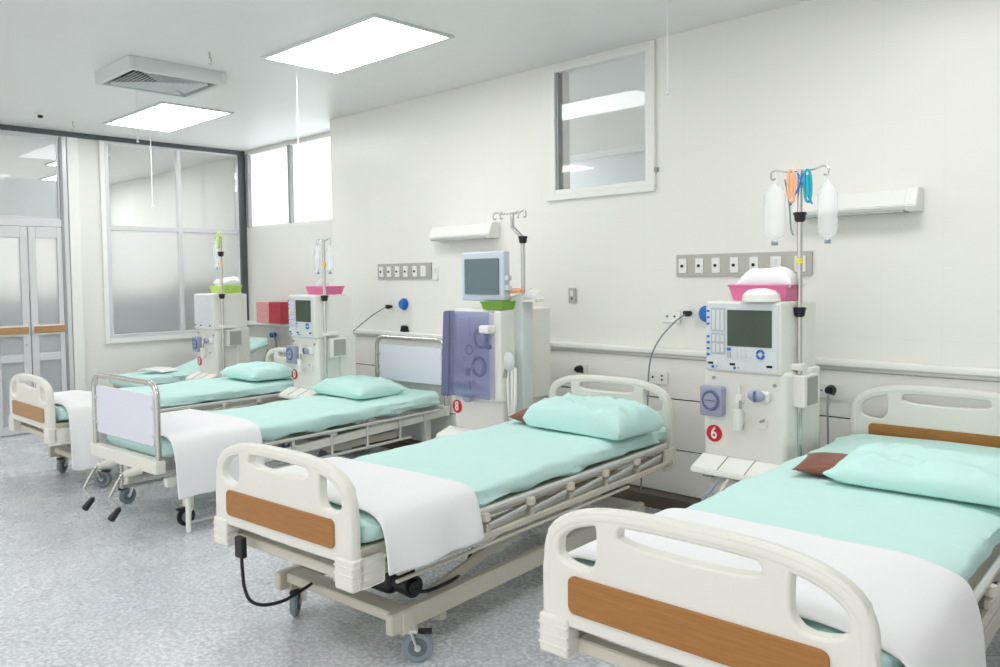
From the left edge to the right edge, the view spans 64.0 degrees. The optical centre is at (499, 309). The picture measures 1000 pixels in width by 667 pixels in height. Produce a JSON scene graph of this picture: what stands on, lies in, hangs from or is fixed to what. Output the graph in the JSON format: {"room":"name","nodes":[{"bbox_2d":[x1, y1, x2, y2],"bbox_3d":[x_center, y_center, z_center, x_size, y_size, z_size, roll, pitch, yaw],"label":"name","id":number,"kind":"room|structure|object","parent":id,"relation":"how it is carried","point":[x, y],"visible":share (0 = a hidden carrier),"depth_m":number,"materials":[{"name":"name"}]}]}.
{"room":"hospital room","nodes":[
{"label":"hospital room","id":0,"kind":"room"},
{"bbox_2d":[66,138,235,390],"bbox_3d":[-5.635,-0.191,6.070,0.140,2.800,7.970,2,3,44],"label":"wall","id":1,"kind":"structure","parent":0,"point":[130,357],"depth_m":7.76,"materials":[{"name":"white paint"}]},
{"bbox_2d":[0,226,32,436],"bbox_3d":[-4.421,0.189,7.239,0.080,1.890,0.305,2,3,44],"label":"door","id":2,"kind":"structure","parent":1,"relation":"in","point":[15,334],"depth_m":7.25,"materials":[{"name":"silver metal"}]},
{"bbox_2d":[0,133,60,219],"bbox_3d":[-4.714,-1.193,6.914,0.030,0.755,1.660,2,3,44],"label":"window","id":3,"kind":"structure","parent":1,"relation":"in","point":[19,197],"depth_m":7.35,"materials":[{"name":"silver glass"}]},
{"bbox_2d":[0,130,73,389],"bbox_3d":[-4.702,-0.227,6.970,0.080,2.770,1.760,2,3,44],"label":"trim","id":4,"kind":"structure","parent":1,"relation":"attached to","point":[28,222],"depth_m":7.52,"materials":[{"name":"silver metal"}]},
{"bbox_2d":[27,227,66,429],"bbox_3d":[-4.205,0.176,7.465,0.080,1.890,0.300,2,3,44],"label":"door","id":5,"kind":"structure","parent":1,"relation":"in","point":[44,244],"depth_m":7.45,"materials":[{"name":"silver metal"}]},
{"bbox_2d":[58,136,69,390],"bbox_3d":[-4.121,-0.249,7.558,0.064,2.750,0.022,2,3,44],"label":"trim","id":6,"kind":"structure","parent":1,"relation":"attached to","point":[59,137],"depth_m":7.52,"materials":[{"name":"grey metal"}]},
{"bbox_2d":[66,137,85,390],"bbox_3d":[-4.032,-0.255,7.618,0.030,2.755,0.095,2,3,44],"label":"trim","id":7,"kind":"structure","parent":1,"relation":"attached to","point":[71,142],"depth_m":7.60,"materials":[{"name":"white paint"}]},
{"bbox_2d":[98,140,110,343],"bbox_3d":[-3.853,-0.656,7.792,0.030,1.975,0.045,2,3,44],"label":"trim","id":8,"kind":"structure","parent":1,"relation":"attached to","point":[100,142],"depth_m":7.78,"materials":[{"name":"white plastic"}]},
{"bbox_2d":[0,124,243,154],"bbox_3d":[-5.550,-1.568,5.983,0.045,0.045,7.870,2,3,44],"label":"trim","id":9,"kind":"structure","parent":1,"relation":"attached to","point":[2,126],"depth_m":7.80,"materials":[{"name":"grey metal"}]},
{"bbox_2d":[110,333,197,343],"bbox_3d":[-3.345,0.278,8.351,0.030,0.050,1.390,2,3,44],"label":"trim","id":10,"kind":"structure","parent":1,"relation":"attached to","point":[176,336],"depth_m":8.13,"materials":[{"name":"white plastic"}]},
{"bbox_2d":[104,141,240,338],"bbox_3d":[-3.361,-0.718,8.340,0.070,1.940,1.430,2,3,44],"label":"window","id":11,"kind":"structure","parent":1,"relation":"in","point":[155,276],"depth_m":8.23,"materials":[{"name":"grey glass"}]},
{"bbox_2d":[237,154,248,319],"bbox_3d":[-2.838,-0.775,8.826,0.060,1.860,0.070,2,3,44],"label":"trim","id":12,"kind":"structure","parent":1,"relation":"attached to","point":[240,158],"depth_m":8.80,"materials":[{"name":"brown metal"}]},
{"bbox_2d":[109,158,234,233],"bbox_3d":[-4.388,-0.404,10.653,4.410,2.800,0.120,2,3,44],"label":"wall","id":13,"kind":"structure","parent":0,"point":[207,190],"depth_m":10.15,"materials":[{"name":"white paint"}]},
{"bbox_2d":[244,132,332,404],"bbox_3d":[-2.009,-0.328,8.194,2.150,2.800,0.120,2,3,44],"label":"wall","id":14,"kind":"structure","parent":0,"point":[281,261],"depth_m":8.38,"materials":[{"name":"white paint"}]},
{"bbox_2d":[245,154,251,226],"bbox_3d":[-2.754,-1.308,8.797,0.044,0.795,0.062,2,3,44],"label":"trim","id":15,"kind":"structure","parent":14,"relation":"attached to","point":[247,157],"depth_m":8.77,"materials":[{"name":"grey metal"}]},
{"bbox_2d":[247,320,288,326],"bbox_3d":[-2.058,0.157,8.115,2.090,0.040,0.100,2,3,44],"label":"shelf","id":16,"kind":"structure","parent":14,"relation":"attached to","point":[249,322],"depth_m":8.45,"materials":[{"name":"white plastic"}]},
{"bbox_2d":[256,301,288,323],"bbox_3d":[-2.332,0.024,8.280,0.480,0.215,0.150,2,3,44],"label":"box","id":17,"kind":"object","parent":16,"relation":"on","point":[266,312],"visible":0.91,"depth_m":8.16,"materials":[{"name":"cardboard"}]},
{"bbox_2d":[269,332,276,347],"bbox_3d":[-2.375,0.362,8.443,0.067,0.250,0.173,-2,3,-35],"label":"outlet","id":18,"kind":"object","parent":14,"relation":"attached to","point":[272,334],"visible":0.87,"depth_m":8.45,"materials":[{"name":"blue plastic"}]},
{"bbox_2d":[246,133,331,229],"bbox_3d":[-2.035,-1.288,8.124,2.030,0.855,0.060,2,3,44],"label":"window","id":19,"kind":"structure","parent":14,"relation":"in","point":[269,175],"depth_m":8.18,"materials":[{"name":"white glass"}]},
{"bbox_2d":[287,145,293,222],"bbox_3d":[-2.140,-1.290,8.210,0.044,0.795,0.062,2,3,44],"label":"trim","id":20,"kind":"structure","parent":14,"relation":"attached to","point":[289,147],"depth_m":8.19,"materials":[{"name":"grey metal"}]},
{"bbox_2d":[0,0,808,185],"bbox_3d":[-1.821,-1.651,4.917,16.500,0.120,11.700,2,3,44],"label":"ceiling","id":21,"kind":"structure","parent":0,"point":[51,51],"depth_m":5.03,"materials":[{"name":"paint"}]},
{"bbox_2d":[39,174,55,180],"bbox_3d":[-5.888,-1.785,10.789,1.100,0.013,0.350,2,3,44],"label":"recessed light","id":22,"kind":"object","parent":21,"relation":"in","point":[52,177],"visible":0.07,"depth_m":10.85,"materials":[{"name":"white"}]},
{"bbox_2d":[43,176,55,180],"bbox_3d":[-5.888,-1.788,10.789,1.056,0.007,0.306,2,3,44],"label":"diffuser","id":23,"kind":"object","parent":22,"relation":"attached to","point":[49,177],"depth_m":10.86,"materials":[{"name":"white"}]},
{"bbox_2d":[136,91,138,142],"bbox_3d":[-2.636,-1.419,5.809,0.018,0.400,0.017,2,3,44],"label":"pull cord","id":24,"kind":"object","parent":21,"relation":"hanging from","point":[136,91],"visible":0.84,"depth_m":5.81,"materials":[{"name":"white fabric"}]},
{"bbox_2d":[150,133,153,206],"bbox_3d":[-3.331,-1.339,7.645,0.018,0.700,0.017,2,3,44],"label":"pull cord","id":25,"kind":"object","parent":21,"relation":"hanging from","point":[150,133],"visible":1,"depth_m":7.64,"materials":[{"name":"white plastic"}]},
{"bbox_2d":[95,55,225,98],"bbox_3d":[-2.290,-1.563,5.399,0.580,0.085,0.640,2,3,44],"label":"ceiling vent","id":26,"kind":"object","parent":21,"relation":"in","point":[131,72],"visible":1,"depth_m":5.31,"materials":[{"name":"white metal"}]},
{"bbox_2d":[103,101,233,132],"bbox_3d":[-2.881,-1.656,6.912,1.210,0.013,0.610,2,3,44],"label":"recessed light","id":27,"kind":"object","parent":21,"relation":"in","point":[162,116],"visible":0.99,"depth_m":6.86,"materials":[{"name":"white plastic"}]},
{"bbox_2d":[296,70,299,168],"bbox_3d":[-1.367,-1.287,5.402,0.018,0.660,0.017,2,3,44],"label":"pull cord","id":28,"kind":"object","parent":21,"relation":"hanging from","point":[296,70],"visible":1,"depth_m":5.40,"materials":[{"name":"white fabric"}]},
{"bbox_2d":[261,13,453,74],"bbox_3d":[-0.889,-1.592,4.858,1.170,0.013,0.580,2,3,44],"label":"recessed light","id":29,"kind":"object","parent":21,"relation":"in","point":[373,38],"visible":1,"depth_m":4.80,"materials":[{"name":"white plastic"}]},
{"bbox_2d":[570,104,644,160],"bbox_3d":[1.651,-1.531,6.376,5.500,0.330,0.300,2,3,44],"label":"wall","id":30,"kind":"structure","parent":21,"relation":"attached to","point":[622,130],"depth_m":6.89,"materials":[{"name":"white paint"}]},
{"bbox_2d":[666,0,668,94],"bbox_3d":[0.859,-1.349,4.109,0.018,0.480,0.017,2,3,44],"label":"pull cord","id":31,"kind":"object","parent":21,"relation":"hanging from","point":[667,91],"visible":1,"depth_m":4.11,"materials":[{"name":"white fabric"}]},
{"bbox_2d":[0,405,999,666],"bbox_3d":[-1.785,1.266,5.042,16.500,0.120,11.700,2,3,44],"label":"floor","id":32,"kind":"structure","parent":0,"point":[79,587],"depth_m":3.50,"materials":[{"name":"tile"}]},
{"bbox_2d":[8,347,293,486],"bbox_3d":[-2.466,0.766,6.140,0.866,0.802,2.078,2,3,43],"label":"hospital bed","id":33,"kind":"object","parent":32,"relation":"on","point":[32,409],"visible":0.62,"depth_m":5.78,"materials":[{"name":"beige plastic"}]},
{"bbox_2d":[40,390,123,470],"bbox_3d":[-2.989,0.818,5.592,0.949,0.443,0.346,2,3,43],"label":"blanket","id":34,"kind":"object","parent":33,"relation":"on","point":[78,403],"visible":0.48,"depth_m":5.23,"materials":[{"name":"white fabric"}]},
{"bbox_2d":[219,361,292,380],"bbox_3d":[-1.985,0.489,6.594,0.420,0.121,0.580,-3,3,-44],"label":"pillow","id":35,"kind":"object","parent":33,"relation":"on","point":[257,370],"visible":0.95,"depth_m":6.45,"materials":[{"name":"green fabric"}]},
{"bbox_2d":[109,337,268,403],"bbox_3d":[-3.011,0.702,7.866,0.588,0.796,1.400,2,3,44],"label":"bed","id":36,"kind":"object","parent":32,"relation":"on","point":[256,343],"visible":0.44,"depth_m":7.53,"materials":[{"name":"green fabric"}]},
{"bbox_2d":[137,367,177,372],"bbox_3d":[-3.230,0.561,7.547,0.289,0.034,0.223,0,3,15],"label":"sheet","id":37,"kind":"object","parent":36,"relation":"on","point":[159,369],"visible":1,"depth_m":7.49,"materials":[{"name":"white fabric"}]},
{"bbox_2d":[185,237,249,410],"bbox_3d":[-2.580,0.218,7.427,0.459,1.790,0.519,2,3,44],"label":"machine","id":38,"kind":"object","parent":32,"relation":"on","point":[222,341],"visible":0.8,"depth_m":7.31,"materials":[{"name":"grey plastic"}]},
{"bbox_2d":[185,371,217,379],"bbox_3d":[-2.732,0.617,7.317,0.410,0.080,0.119,2,3,44],"label":"tray","id":39,"kind":"object","parent":38,"relation":"on","point":[201,374],"depth_m":7.32,"materials":[{"name":"grey"}]},
{"bbox_2d":[216,231,219,247],"bbox_3d":[-2.532,-0.634,7.185,0.043,0.154,0.013,2,3,44],"label":"clip","id":40,"kind":"object","parent":38,"relation":"attached to","point":[217,233],"visible":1,"depth_m":7.18,"materials":[{"name":"plastic"}]},
{"bbox_2d":[209,285,241,292],"bbox_3d":[-2.547,-0.193,7.427,0.305,0.070,0.179,2,3,44],"label":"basket","id":41,"kind":"object","parent":38,"relation":"on","point":[236,288],"visible":0.88,"depth_m":7.35,"materials":[{"name":"plastic"}]},
{"bbox_2d":[223,276,239,285],"bbox_3d":[-2.492,-0.266,7.420,0.162,0.089,0.106,-1,3,-14],"label":"pack","id":42,"kind":"object","parent":41,"relation":"in","point":[234,280],"visible":0.94,"depth_m":7.38,"materials":[{"name":"white plastic"}]},
{"bbox_2d":[230,331,240,344],"bbox_3d":[-2.406,0.254,7.282,0.004,0.125,0.110,2,3,44],"label":"grille","id":43,"kind":"object","parent":38,"relation":"attached to","point":[235,336],"depth_m":7.28,"materials":[{"name":"grey plastic"}]},
{"bbox_2d":[81,335,449,531],"bbox_3d":[-1.501,0.723,5.376,0.902,0.931,2.541,1,3,40],"label":"bed","id":44,"kind":"object","parent":32,"relation":"on","point":[130,420],"visible":0.73,"depth_m":5.19,"materials":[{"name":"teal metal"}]},
{"bbox_2d":[99,409,264,499],"bbox_3d":[-1.940,0.838,4.855,0.991,0.347,0.556,1,3,40],"label":"blanket","id":45,"kind":"object","parent":44,"relation":"on","point":[197,438],"visible":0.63,"depth_m":4.54,"materials":[{"name":"white fabric"}]},
{"bbox_2d":[275,423,396,451],"bbox_3d":[-1.291,0.897,5.644,0.676,0.075,0.915,1,3,40],"label":"bed rail","id":46,"kind":"object","parent":44,"relation":"on","point":[389,434],"depth_m":5.61,"materials":[{"name":"white metal"}]},
{"bbox_2d":[309,374,407,398],"bbox_3d":[-1.066,0.558,5.995,0.640,0.131,0.440,2,3,43],"label":"pillow","id":47,"kind":"object","parent":44,"relation":"on","point":[348,386],"visible":1,"depth_m":5.85,"materials":[{"name":"green fabric"}]},
{"bbox_2d":[278,238,360,456],"bbox_3d":[-1.395,0.297,6.279,0.511,1.700,0.540,2,3,44],"label":"machine","id":48,"kind":"object","parent":32,"relation":"on","point":[323,347],"visible":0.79,"depth_m":6.19,"materials":[{"name":"grey plastic"}]},
{"bbox_2d":[278,387,319,398],"bbox_3d":[-1.559,0.651,6.193,0.410,0.080,0.119,2,3,44],"label":"tray","id":49,"kind":"object","parent":48,"relation":"on","point":[291,392],"depth_m":6.20,"materials":[{"name":"grey plastic"}]},
{"bbox_2d":[305,286,344,294],"bbox_3d":[-1.381,-0.157,6.310,0.285,0.065,0.178,2,3,44],"label":"basket","id":50,"kind":"object","parent":48,"relation":"on","point":[318,290],"visible":0.78,"depth_m":6.24,"materials":[{"name":"pink plastic"}]},
{"bbox_2d":[315,279,329,285],"bbox_3d":[-1.403,-0.201,6.329,0.100,0.091,0.100,2,3,44],"label":"pack","id":51,"kind":"object","parent":50,"relation":"in","point":[320,282],"visible":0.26,"depth_m":6.31,"materials":[{"name":"white plastic"}]},
{"bbox_2d":[334,339,345,355],"bbox_3d":[-1.232,0.288,6.157,0.004,0.125,0.110,2,3,44],"label":"grille","id":52,"kind":"object","parent":48,"relation":"attached to","point":[339,344],"depth_m":6.16,"materials":[{"name":"grey plastic"}]},
{"bbox_2d":[213,374,676,661],"bbox_3d":[-0.073,0.831,3.707,0.894,0.822,2.264,1,3,40],"label":"hospital bed","id":53,"kind":"object","parent":32,"relation":"on","point":[514,463],"visible":0.9,"depth_m":3.15,"materials":[{"name":"beige plastic"}]},
{"bbox_2d":[238,457,483,575],"bbox_3d":[-0.583,0.810,3.134,0.990,0.316,0.477,1,3,40],"label":"blanket","id":54,"kind":"object","parent":53,"relation":"on","point":[423,518],"visible":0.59,"depth_m":2.88,"materials":[{"name":"white fabric"}]},
{"bbox_2d":[509,407,528,421],"bbox_3d":[0.219,0.564,4.397,0.240,0.075,0.266,1,3,37],"label":"cushion","id":55,"kind":"object","parent":53,"relation":"on","point":[518,416],"depth_m":4.35,"materials":[{"name":"brown fabric"}]},
{"bbox_2d":[509,392,664,439],"bbox_3d":[0.419,0.531,4.220,0.380,0.159,0.808,-3,3,-45],"label":"pillow","id":56,"kind":"object","parent":53,"relation":"on","point":[606,417],"visible":1,"depth_m":4.02,"materials":[{"name":"green fabric"}]},
{"bbox_2d":[436,210,550,437],"bbox_3d":[-0.008,0.286,5.039,0.609,1.795,0.548,2,3,44],"label":"machine","id":57,"kind":"object","parent":32,"relation":"on","point":[496,363],"visible":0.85,"depth_m":4.89,"materials":[{"name":"grey plastic"}]},
{"bbox_2d":[436,425,472,437],"bbox_3d":[-0.237,0.782,4.995,0.360,0.063,0.128,2,3,44],"label":"tray","id":58,"kind":"object","parent":57,"relation":"on","point":[450,430],"depth_m":5.06,"materials":[{"name":"white plastic"}]},
{"bbox_2d":[462,251,509,300],"bbox_3d":[-0.091,-0.208,4.944,0.370,0.303,0.060,2,3,44],"label":"monitor","id":59,"kind":"object","parent":57,"relation":"on","point":[485,275],"depth_m":4.89,"materials":[{"name":"white plastic"}]},
{"bbox_2d":[480,301,515,309],"bbox_3d":[-0.002,-0.030,4.869,0.196,0.050,0.148,2,3,44],"label":"basket","id":60,"kind":"object","parent":57,"relation":"on","point":[492,305],"visible":0.95,"depth_m":4.81,"materials":[{"name":"green plastic"}]},
{"bbox_2d":[508,288,523,292],"bbox_3d":[0.093,-0.115,4.814,0.110,0.030,0.040,2,3,44],"label":"clamp","id":61,"kind":"object","parent":57,"relation":"on","point":[514,290],"visible":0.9,"depth_m":4.79,"materials":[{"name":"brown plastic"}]},
{"bbox_2d":[522,299,543,301],"bbox_3d":[0.199,-0.056,4.793,0.105,0.016,0.090,2,3,44],"label":"shelf","id":62,"kind":"object","parent":57,"relation":"attached to","point":[523,300],"visible":1,"depth_m":4.76,"materials":[{"name":"white plastic"}]},
{"bbox_2d":[690,165,829,500],"bbox_3d":[1.258,0.289,3.733,0.548,1.870,0.540,2,3,44],"label":"machine","id":63,"kind":"object","parent":32,"relation":"on","point":[760,394],"visible":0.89,"depth_m":3.65,"materials":[{"name":"grey plastic"}]},
{"bbox_2d":[690,453,778,480],"bbox_3d":[1.086,0.727,3.659,0.420,0.080,0.119,2,3,44],"label":"tray","id":64,"kind":"object","parent":63,"relation":"on","point":[720,466],"depth_m":3.67,"materials":[{"name":"grey plastic"}]},
{"bbox_2d":[742,288,780,301],"bbox_3d":[1.179,-0.068,3.609,0.170,0.058,0.170,2,3,44],"label":"bowl","id":65,"kind":"object","parent":63,"relation":"on","point":[758,294],"visible":1,"depth_m":3.55,"materials":[{"name":"white plastic"}]},
{"bbox_2d":[727,284,796,300],"bbox_3d":[1.233,-0.083,3.723,0.290,0.075,0.169,2,3,44],"label":"basket","id":66,"kind":"object","parent":63,"relation":"on","point":[786,293],"visible":0.69,"depth_m":3.64,"materials":[{"name":"pink plastic"}]},
{"bbox_2d":[735,266,806,287],"bbox_3d":[1.260,-0.148,3.721,0.270,0.108,0.180,2,3,44],"label":"pack","id":67,"kind":"object","parent":66,"relation":"in","point":[780,274],"visible":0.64,"depth_m":3.66,"materials":[{"name":"white plastic"}]},
{"bbox_2d":[784,179,793,235],"bbox_3d":[1.310,-0.465,3.626,0.048,0.257,0.010,2,3,44],"label":"tube","id":68,"kind":"object","parent":63,"relation":"hanging from","point":[784,179],"visible":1,"depth_m":3.62,"materials":[{"name":"grey"}]},
{"bbox_2d":[787,169,795,202],"bbox_3d":[1.313,-0.558,3.603,0.043,0.154,0.013,2,3,44],"label":"clip","id":69,"kind":"object","parent":63,"relation":"attached to","point":[791,179],"visible":1,"depth_m":3.60,"materials":[{"name":"orange plastic"}]},
{"bbox_2d":[790,173,812,205],"bbox_3d":[1.345,-0.541,3.574,0.107,0.143,0.010,2,3,44],"label":"clip","id":70,"kind":"object","parent":63,"relation":"hanging from","point":[800,179],"visible":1,"depth_m":3.57,"materials":[{"name":"blue plastic"}]},
{"bbox_2d":[803,168,812,202],"bbox_3d":[1.367,-0.551,3.552,0.043,0.154,0.013,2,3,44],"label":"clip","id":71,"kind":"object","parent":63,"relation":"attached to","point":[807,179],"visible":1,"depth_m":3.55,"materials":[{"name":"teal plastic"}]},
{"bbox_2d":[807,376,817,405],"bbox_3d":[1.415,0.365,3.620,0.004,0.125,0.110,2,3,44],"label":"grille","id":72,"kind":"object","parent":63,"relation":"attached to","point":[812,381],"depth_m":3.61,"materials":[{"name":"grey plastic"}]},
{"bbox_2d":[538,385,999,666],"bbox_3d":[1.263,0.835,2.766,0.912,0.862,2.488,1,3,42],"label":"hospital bed","id":73,"kind":"object","parent":32,"relation":"on","point":[678,610],"visible":0.83,"depth_m":2.03,"materials":[{"name":"beige plastic"}]},
{"bbox_2d":[567,508,985,666],"bbox_3d":[0.699,0.877,2.117,1.008,0.462,0.577,1,3,42],"label":"blanket","id":74,"kind":"object","parent":73,"relation":"on","point":[928,615],"visible":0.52,"depth_m":1.96,"materials":[{"name":"white fabric"}]},
{"bbox_2d":[791,442,999,506],"bbox_3d":[1.535,0.562,2.902,0.912,0.121,0.440,1,3,40],"label":"pillow","id":75,"kind":"object","parent":73,"relation":"on","point":[943,473],"visible":1,"depth_m":2.80,"materials":[{"name":"green fabric"}]},
{"bbox_2d":[791,452,847,474],"bbox_3d":[1.283,0.587,3.092,0.240,0.054,0.308,1,3,32],"label":"cushion","id":76,"kind":"object","parent":75,"relation":"on","point":[817,463],"depth_m":3.02,"materials":[{"name":"brown fabric"}]},
{"bbox_2d":[570,151,644,162],"bbox_3d":[2.538,-0.347,7.338,5.500,2.800,0.120,2,3,44],"label":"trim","id":77,"kind":"structure","parent":0,"point":[639,152],"depth_m":8.51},
{"bbox_2d":[570,153,644,188],"bbox_3d":[2.460,-0.253,7.259,5.500,2.620,0.090,2,3,44],"label":"window pane","id":78,"kind":"object","parent":77,"relation":"attached to","point":[627,168],"depth_m":8.40,"materials":[{"name":"grey"}]},
{"bbox_2d":[330,0,999,367],"bbox_3d":[2.017,-0.195,3.942,9.550,2.800,0.190,2,3,44],"label":"wall","id":79,"kind":"structure","parent":0,"point":[887,95],"depth_m":4.44,"materials":[{"name":"paint"}]},
{"bbox_2d":[330,139,333,285],"bbox_3d":[-1.385,-0.297,7.290,0.004,2.800,0.321,2,3,44],"label":"trim","id":80,"kind":"structure","parent":79,"relation":"attached to","point":[330,139],"depth_m":7.14,"materials":[{"name":"metal"}]},
{"bbox_2d":[398,298,407,309],"bbox_3d":[-0.787,-0.047,6.478,0.096,0.096,0.044,2,3,44],"label":"outlet","id":81,"kind":"object","parent":79,"relation":"attached to","point":[403,303],"visible":1,"depth_m":6.46,"materials":[{"name":"blue plastic"}]},
{"bbox_2d":[378,263,431,278],"bbox_3d":[-0.783,-0.314,6.471,0.673,0.126,0.026,2,3,44],"label":"panel","id":82,"kind":"object","parent":79,"relation":"attached to","point":[401,270],"visible":1,"depth_m":6.44,"materials":[{"name":"grey metal"}]},
{"bbox_2d":[433,266,438,279],"bbox_3d":[-0.499,-0.286,6.207,0.055,0.110,0.016,2,3,44],"label":"wall outlet","id":83,"kind":"object","parent":79,"relation":"attached to","point":[435,268],"visible":1,"depth_m":6.20,"materials":[{"name":"white plastic"}]},
{"bbox_2d":[355,336,547,440],"bbox_3d":[-0.576,0.646,6.329,2.514,0.808,0.018,2,3,44],"label":"trim","id":84,"kind":"structure","parent":79,"relation":"attached to","point":[365,345],"depth_m":6.49,"materials":[{"name":"white plastic"}]},
{"bbox_2d":[429,222,499,241],"bbox_3d":[-0.275,-0.575,5.906,0.650,0.114,0.117,2,3,44],"label":"wall lamp","id":85,"kind":"object","parent":79,"relation":"attached to","point":[490,230],"visible":1,"depth_m":5.83,"materials":[{"name":"white plastic"}]},
{"bbox_2d":[555,73,562,189],"bbox_3d":[0.393,-1.191,5.348,0.030,0.790,0.050,2,3,44],"label":"trim","id":86,"kind":"structure","parent":79,"relation":"attached to","point":[558,76],"depth_m":5.33,"materials":[{"name":"grey metal"}]},
{"bbox_2d":[569,288,575,302],"bbox_3d":[0.476,-0.095,5.281,0.060,0.100,0.016,2,3,44],"label":"wall outlet","id":87,"kind":"object","parent":79,"relation":"attached to","point":[572,291],"visible":1,"depth_m":5.27,"materials":[{"name":"grey metal"}]},
{"bbox_2d":[571,363,587,374],"bbox_3d":[0.520,0.394,5.239,0.130,0.080,0.015,2,3,44],"label":"wall outlet","id":88,"kind":"object","parent":79,"relation":"attached to","point":[585,367],"visible":0.73,"depth_m":5.23,"materials":[{"name":"white plastic"}]},
{"bbox_2d":[574,365,582,372],"bbox_3d":[0.512,0.385,5.208,0.051,0.051,0.045,2,3,44],"label":"plug","id":89,"kind":"object","parent":88,"relation":"attached to","point":[579,369],"visible":1,"depth_m":5.19,"materials":[{"name":"black plastic"}]},
{"bbox_2d":[550,44,649,195],"bbox_3d":[0.643,-1.181,5.103,0.780,0.845,0.070,2,3,44],"label":"window","id":90,"kind":"structure","parent":79,"relation":"in","point":[641,50],"depth_m":5.06,"materials":[{"name":"white plastic"}]},
{"bbox_2d":[546,185,655,200],"bbox_3d":[0.624,-0.740,5.100,0.855,0.035,0.025,2,3,44],"label":"trim","id":91,"kind":"structure","parent":79,"relation":"attached to","point":[651,188],"depth_m":5.06,"materials":[{"name":"white plastic"}]},
{"bbox_2d":[649,40,655,185],"bbox_3d":[0.916,-1.179,4.799,0.035,0.860,0.020,2,3,44],"label":"trim","id":92,"kind":"structure","parent":79,"relation":"attached to","point":[652,44],"depth_m":4.79,"materials":[{"name":"white plastic"}]},
{"bbox_2d":[649,370,667,384],"bbox_3d":[0.953,0.406,4.824,0.130,0.080,0.015,2,3,44],"label":"wall outlet","id":93,"kind":"object","parent":79,"relation":"attached to","point":[656,377],"visible":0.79,"depth_m":4.82,"materials":[{"name":"white plastic"}]},
{"bbox_2d":[662,310,679,322],"bbox_3d":[1.020,0.037,4.767,0.120,0.075,0.015,2,3,44],"label":"wall outlet","id":94,"kind":"object","parent":79,"relation":"attached to","point":[670,316],"visible":0.98,"depth_m":4.76,"materials":[{"name":"white plastic"}]},
{"bbox_2d":[356,336,994,494],"bbox_3d":[1.921,0.717,3.950,9.420,0.820,0.005,2,3,44],"label":"trim","id":95,"kind":"structure","parent":79,"relation":"attached to","point":[368,336],"depth_m":4.73,"materials":[{"name":"grey"}]},
{"bbox_2d":[353,328,999,381],"bbox_3d":[1.898,0.273,3.916,9.425,0.040,0.050,2,3,44],"label":"trim","id":96,"kind":"structure","parent":79,"relation":"attached to","point":[836,362],"depth_m":4.10,"materials":[{"name":"white plastic"}]},
{"bbox_2d":[400,325,408,331],"bbox_3d":[-0.772,0.148,6.471,0.060,0.052,0.049,2,3,44],"label":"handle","id":97,"kind":"object","parent":96,"relation":"on","point":[404,328],"visible":1,"depth_m":6.45,"materials":[{"name":"black plastic"}]},
{"bbox_2d":[369,436,996,583],"bbox_3d":[1.887,1.169,3.927,9.420,0.080,0.120,2,3,44],"label":"baseboard","id":98,"kind":"structure","parent":79,"relation":"attached to","point":[653,498],"depth_m":4.83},
{"bbox_2d":[550,350,819,498],"bbox_3d":[1.002,0.692,4.818,1.844,0.808,0.018,2,3,44],"label":"wall panel","id":99,"kind":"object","parent":79,"relation":"attached to","point":[685,376],"depth_m":4.77,"materials":[{"name":"white plastic"}]},
{"bbox_2d":[683,311,691,316],"bbox_3d":[1.097,0.021,4.666,0.044,0.034,0.054,2,3,44],"label":"plug","id":100,"kind":"object","parent":79,"relation":"attached to","point":[687,313],"visible":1,"depth_m":4.64,"materials":[{"name":"black plastic"}]},
{"bbox_2d":[640,314,684,489],"bbox_3d":[0.960,0.559,4.751,0.293,1.076,0.041,1,3,39],"label":"power cable","id":101,"kind":"object","parent":100,"relation":"hanging from","point":[668,328],"visible":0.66,"depth_m":4.76,"materials":[{"name":"grey plastic"}]},
{"bbox_2d":[699,306,705,321],"bbox_3d":[1.180,0.023,4.593,0.096,0.096,0.044,2,3,44],"label":"outlet","id":102,"kind":"object","parent":79,"relation":"attached to","point":[702,312],"visible":0.52,"depth_m":4.59,"materials":[{"name":"blue plastic"}]},
{"bbox_2d":[676,251,812,275],"bbox_3d":[1.332,-0.253,4.444,0.807,0.126,0.026,2,3,44],"label":"panel","id":103,"kind":"object","parent":79,"relation":"attached to","point":[729,264],"visible":0.79,"depth_m":4.46,"materials":[{"name":"grey metal"}]},
{"bbox_2d":[820,383,840,399],"bbox_3d":[1.689,0.417,4.117,0.130,0.080,0.015,2,3,44],"label":"wall outlet","id":104,"kind":"object","parent":79,"relation":"attached to","point":[837,396],"visible":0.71,"depth_m":4.10,"materials":[{"name":"white plastic"}]},
{"bbox_2d":[825,385,835,394],"bbox_3d":[1.685,0.409,4.084,0.051,0.051,0.045,2,3,44],"label":"plug","id":105,"kind":"object","parent":104,"relation":"attached to","point":[831,389],"visible":0.99,"depth_m":4.07,"materials":[{"name":"black plastic"}]},
{"bbox_2d":[827,393,828,443],"bbox_3d":[1.668,0.770,4.074,0.015,0.694,0.030,2,3,44],"label":"power cable","id":106,"kind":"object","parent":105,"relation":"hanging from","point":[827,393],"visible":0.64,"depth_m":4.06,"materials":[{"name":"grey plastic"}]},
{"bbox_2d":[792,187,923,218],"bbox_3d":[1.756,-0.527,3.960,0.595,0.114,0.117,2,3,44],"label":"wall lamp","id":107,"kind":"object","parent":79,"relation":"attached to","point":[908,200],"visible":0.89,"depth_m":3.89,"materials":[{"name":"white plastic"}]},
{"bbox_2d":[820,369,999,447],"bbox_3d":[2.633,0.739,3.255,2.664,0.808,0.018,2,3,44],"label":"wall panel","id":108,"kind":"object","parent":79,"relation":"attached to","point":[853,383],"depth_m":3.98,"materials":[{"name":"white paint"}]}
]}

